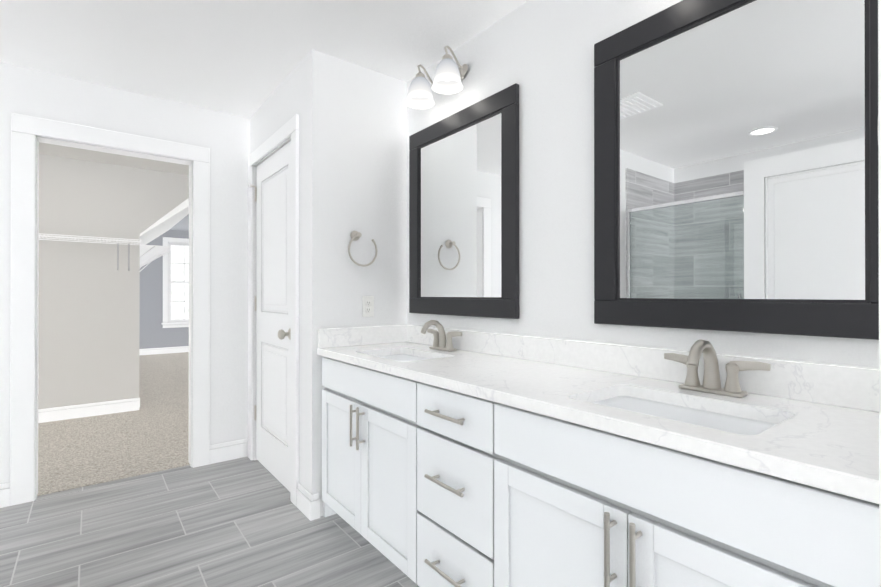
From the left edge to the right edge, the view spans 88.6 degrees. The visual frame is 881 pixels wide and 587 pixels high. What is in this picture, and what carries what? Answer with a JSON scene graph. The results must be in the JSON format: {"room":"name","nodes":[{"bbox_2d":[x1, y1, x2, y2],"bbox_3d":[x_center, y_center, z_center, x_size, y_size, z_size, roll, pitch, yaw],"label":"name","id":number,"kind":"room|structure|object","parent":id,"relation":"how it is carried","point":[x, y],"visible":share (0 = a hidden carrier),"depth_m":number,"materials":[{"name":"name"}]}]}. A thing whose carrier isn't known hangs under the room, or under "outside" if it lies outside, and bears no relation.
{"room":"bathroom","nodes":[
{"label":"bathroom","id":0,"kind":"room"},
{"bbox_2d":[37,352,189,495],"bbox_3d":[-3.652,1.183,5.837,3.370,0.054,6.835,0,0,-38],"label":"floor","id":1,"kind":"structure","parent":0,"point":[151,435],"depth_m":3.58,"materials":[{"name":"beige carpet"}]},
{"bbox_2d":[38,154,188,408],"bbox_3d":[-3.300,-0.044,4.307,2.050,2.400,0.110,0,0,-38],"label":"wall","id":2,"kind":"structure","parent":0,"point":[89,312],"depth_m":4.25,"materials":[{"name":"beige paint"}]},
{"bbox_2d":[38,397,139,422],"bbox_3d":[-3.471,1.093,4.093,1.240,0.125,0.014,0,0,-38],"label":"baseboard","id":3,"kind":"structure","parent":2,"relation":"attached to","point":[133,404],"depth_m":4.22,"materials":[{"name":"paint"}]},
{"bbox_2d":[0,62,248,483],"bbox_3d":[-1.828,-0.047,2.930,2.250,2.400,0.110,0,0,-38],"label":"wall","id":4,"kind":"structure","parent":0,"point":[224,137],"depth_m":3.04,"materials":[{"name":"white paint"}]},
{"bbox_2d":[0,482,9,507],"bbox_3d":[-2.454,1.089,2.364,0.311,0.125,0.014,0,0,-38],"label":"baseboard","id":5,"kind":"structure","parent":4,"relation":"attached to","point":[5,487],"depth_m":2.44,"materials":[{"name":"paint"}]},
{"bbox_2d":[10,113,209,505],"bbox_3d":[-1.988,0.085,2.805,0.979,2.134,0.146,0,0,-38],"label":"door frame","id":6,"kind":"structure","parent":4,"relation":"attached to","point":[29,134],"depth_m":2.54,"materials":[{"name":"paint"}]},
{"bbox_2d":[209,438,247,463],"bbox_3d":[-1.458,1.090,3.121,0.268,0.125,0.035,0,0,-38],"label":"baseboard","id":7,"kind":"structure","parent":4,"relation":"attached to","point":[231,450],"depth_m":3.12,"materials":[{"name":"paint"}]},
{"bbox_2d":[139,230,188,348],"bbox_3d":[-5.210,-0.033,8.886,2.100,2.400,0.110,0,0,-38],"label":"wall","id":8,"kind":"structure","parent":0,"point":[153,333],"depth_m":8.63,"materials":[{"name":"grey paint"}]},
{"bbox_2d":[139,346,188,355],"bbox_3d":[-5.176,1.104,8.831,1.830,0.125,0.014,0,0,-38],"label":"baseboard","id":9,"kind":"structure","parent":8,"relation":"attached to","point":[166,350],"depth_m":8.71,"materials":[{"name":"paint"}]},
{"bbox_2d":[161,237,188,327],"bbox_3d":[-4.990,-0.210,9.026,1.010,1.755,0.160,0,0,-38],"label":"window","id":10,"kind":"structure","parent":8,"relation":"in","point":[176,286],"depth_m":8.90,"materials":[{"name":"glass"}]},
{"bbox_2d":[140,198,188,244],"bbox_3d":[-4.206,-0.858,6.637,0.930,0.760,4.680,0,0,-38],"label":"closet shelf","id":11,"kind":"object","parent":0,"point":[169,220],"visible":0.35,"depth_m":5.29,"materials":[{"name":"white paint"}]},
{"bbox_2d":[0,456,418,586],"bbox_3d":[-0.751,1.172,0.804,3.370,0.050,4.675,0,0,-38],"label":"floor","id":12,"kind":"structure","parent":0,"point":[243,522],"depth_m":2.12,"materials":[{"name":"grey tile"}]},
{"bbox_2d":[317,352,878,586],"bbox_3d":[0.230,0.732,1.635,0.574,0.835,2.140,0,0,-38],"label":"bathroom vanity","id":13,"kind":"object","parent":12,"relation":"on","point":[458,458],"depth_m":1.16,"materials":[{"name":"white paint"}]},
{"bbox_2d":[317,340,878,495],"bbox_3d":[0.239,0.297,1.643,0.551,0.035,2.140,0,0,-38],"label":"countertop","id":14,"kind":"structure","parent":13,"relation":"on","point":[836,444],"depth_m":1.03,"materials":[{"name":"white stone"}]},
{"bbox_2d":[345,344,460,363],"bbox_3d":[-0.174,0.370,2.110,0.330,0.180,0.480,0,0,-38],"label":"sink","id":15,"kind":"object","parent":14,"relation":"in","point":[399,352],"depth_m":2.26,"materials":[{"name":"white ceramic"}]},
{"bbox_2d":[417,320,464,351],"bbox_3d":[-0.030,0.205,2.222,0.159,0.152,0.275,0,0,-38],"label":"faucet","id":16,"kind":"object","parent":14,"relation":"on","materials":[{"name":"silver metal"}]},
{"bbox_2d":[549,380,812,439],"bbox_3d":[0.582,0.368,1.134,0.330,0.180,0.479,0,0,-38],"label":"sink","id":17,"kind":"object","parent":14,"relation":"in","point":[751,419],"depth_m":1.18,"materials":[{"name":"white ceramic"}]},
{"bbox_2d":[661,339,772,395],"bbox_3d":[0.726,0.202,1.246,0.159,0.152,0.275,0,0,-38],"label":"faucet","id":18,"kind":"object","parent":14,"relation":"on","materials":[{"name":"silver metal"}]},
{"bbox_2d":[0,0,528,230],"bbox_3d":[-2.533,-1.270,3.753,4.160,0.050,11.510,0,0,-38],"label":"ceiling","id":19,"kind":"structure","parent":0,"point":[242,58],"depth_m":2.23,"materials":[{"name":"white paint"}]},
{"bbox_2d":[249,59,303,486],"bbox_3d":[-1.000,-0.048,2.841,0.110,2.400,1.045,0,0,-38],"label":"wall","id":20,"kind":"structure","parent":0,"point":[281,106],"depth_m":2.45,"materials":[{"name":"white paint"}]},
{"bbox_2d":[248,141,290,491],"bbox_3d":[-1.062,0.131,2.821,0.107,2.018,0.762,0,0,-38],"label":"door","id":21,"kind":"structure","parent":20,"relation":"in","point":[272,412],"depth_m":2.83,"materials":[{"name":"paint"}]},
{"bbox_2d":[248,114,298,505],"bbox_3d":[-1.017,0.090,2.849,0.128,2.124,0.938,0,0,-38],"label":"door frame","id":22,"kind":"structure","parent":20,"relation":"attached to","point":[289,131],"depth_m":2.50,"materials":[{"name":"paint"}]},
{"bbox_2d":[304,49,406,515],"bbox_3d":[-0.460,-0.048,2.529,0.580,2.400,0.110,0,0,-38],"label":"wall","id":23,"kind":"structure","parent":0,"point":[355,147],"depth_m":2.43,"materials":[{"name":"white paint"}]},
{"bbox_2d":[318,325,404,347],"bbox_3d":[-0.416,0.231,2.477,0.533,0.100,0.019,0,0,-38],"label":"backsplash","id":24,"kind":"structure","parent":23,"relation":"attached to","point":[387,334],"depth_m":2.45,"materials":[{"name":"white stone"}]},
{"bbox_2d":[348,231,377,266],"bbox_3d":[-0.426,-0.243,2.450,0.176,0.195,0.054,0,0,-38],"label":"towel ring","id":25,"kind":"object","parent":23,"relation":"attached to","point":[355,235],"visible":1,"depth_m":2.43,"materials":[{"name":"silver metal"}]},
{"bbox_2d":[362,296,373,316],"bbox_3d":[-0.400,0.071,2.499,0.070,0.114,0.008,0,0,-38],"label":"electrical outlet plate","id":26,"kind":"object","parent":23,"relation":"attached to","point":[367,306],"visible":1,"depth_m":2.50,"materials":[{"name":"white plastic"}]},
{"bbox_2d":[405,324,878,411],"bbox_3d":[0.451,0.230,1.808,0.018,0.100,2.140,0,0,-38],"label":"backsplash","id":27,"kind":"structure","parent":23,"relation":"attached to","point":[847,386],"depth_m":1.46,"materials":[{"name":"white stone"}]},
{"bbox_2d":[407,0,878,368],"bbox_3d":[0.153,-0.049,2.301,0.110,2.400,3.530,0,0,-38],"label":"wall","id":28,"kind":"structure","parent":0,"point":[540,53],"depth_m":1.80,"materials":[{"name":"white paint"}]},
{"bbox_2d":[406,45,467,108],"bbox_3d":[-0.017,-1.087,2.267,0.201,0.200,0.377,0,0,-38],"label":"lamp","id":29,"kind":"object","parent":28,"relation":"attached to","point":[449,75],"visible":1,"depth_m":2.23,"materials":[{"name":"white glass"}]},
{"bbox_2d":[409,83,518,318],"bbox_3d":[0.081,-0.399,2.283,0.024,1.020,0.827,0,0,-38],"label":"mirror","id":30,"kind":"object","parent":28,"relation":"attached to","point":[463,212],"visible":1,"depth_m":2.21,"materials":[{"name":"grey mirror"}]},
{"bbox_2d":[594,0,878,339],"bbox_3d":[0.820,-0.401,1.330,0.024,1.020,0.822,0,0,-38],"label":"mirror","id":31,"kind":"object","parent":28,"relation":"attached to","point":[735,165],"visible":1,"depth_m":1.28,"materials":[{"name":"grey mirror"}]},
{"bbox_2d":[878,0,880,586],"bbox_3d":[0.794,-0.053,0.641,0.910,2.400,0.120,0,0,-38],"label":"wall","id":32,"kind":"structure","parent":0,"point":[879,100],"depth_m":0.41,"materials":[{"name":"white paint"}]},
{"bbox_3d":[-4.530,0.286,6.383,0.110,1.750,4.680,0,0,-38],"label":"wall","id":33,"kind":"structure","parent":0,"visible":0},
{"bbox_2d":[140,245,170,270],"bbox_3d":[-4.121,-0.346,6.183,0.288,0.308,3.800,0,0,-38],"label":"closet shelf","id":34,"kind":"object","parent":33,"relation":"attached to","point":[149,254],"visible":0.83,"depth_m":5.33,"materials":[{"name":"white wood"}]},
{"bbox_3d":[-3.457,-0.047,2.926,0.110,2.400,1.880,0,0,-38],"label":"wall","id":35,"kind":"structure","parent":0,"visible":0},
{"bbox_2d":[39,233,140,270],"bbox_3d":[-3.380,-0.351,3.954,1.262,0.308,0.347,0,0,-38],"label":"closet shelf","id":36,"kind":"object","parent":35,"relation":"attached to","point":[89,238],"visible":0.79,"depth_m":4.10,"materials":[{"name":"white metal"}]}
]}

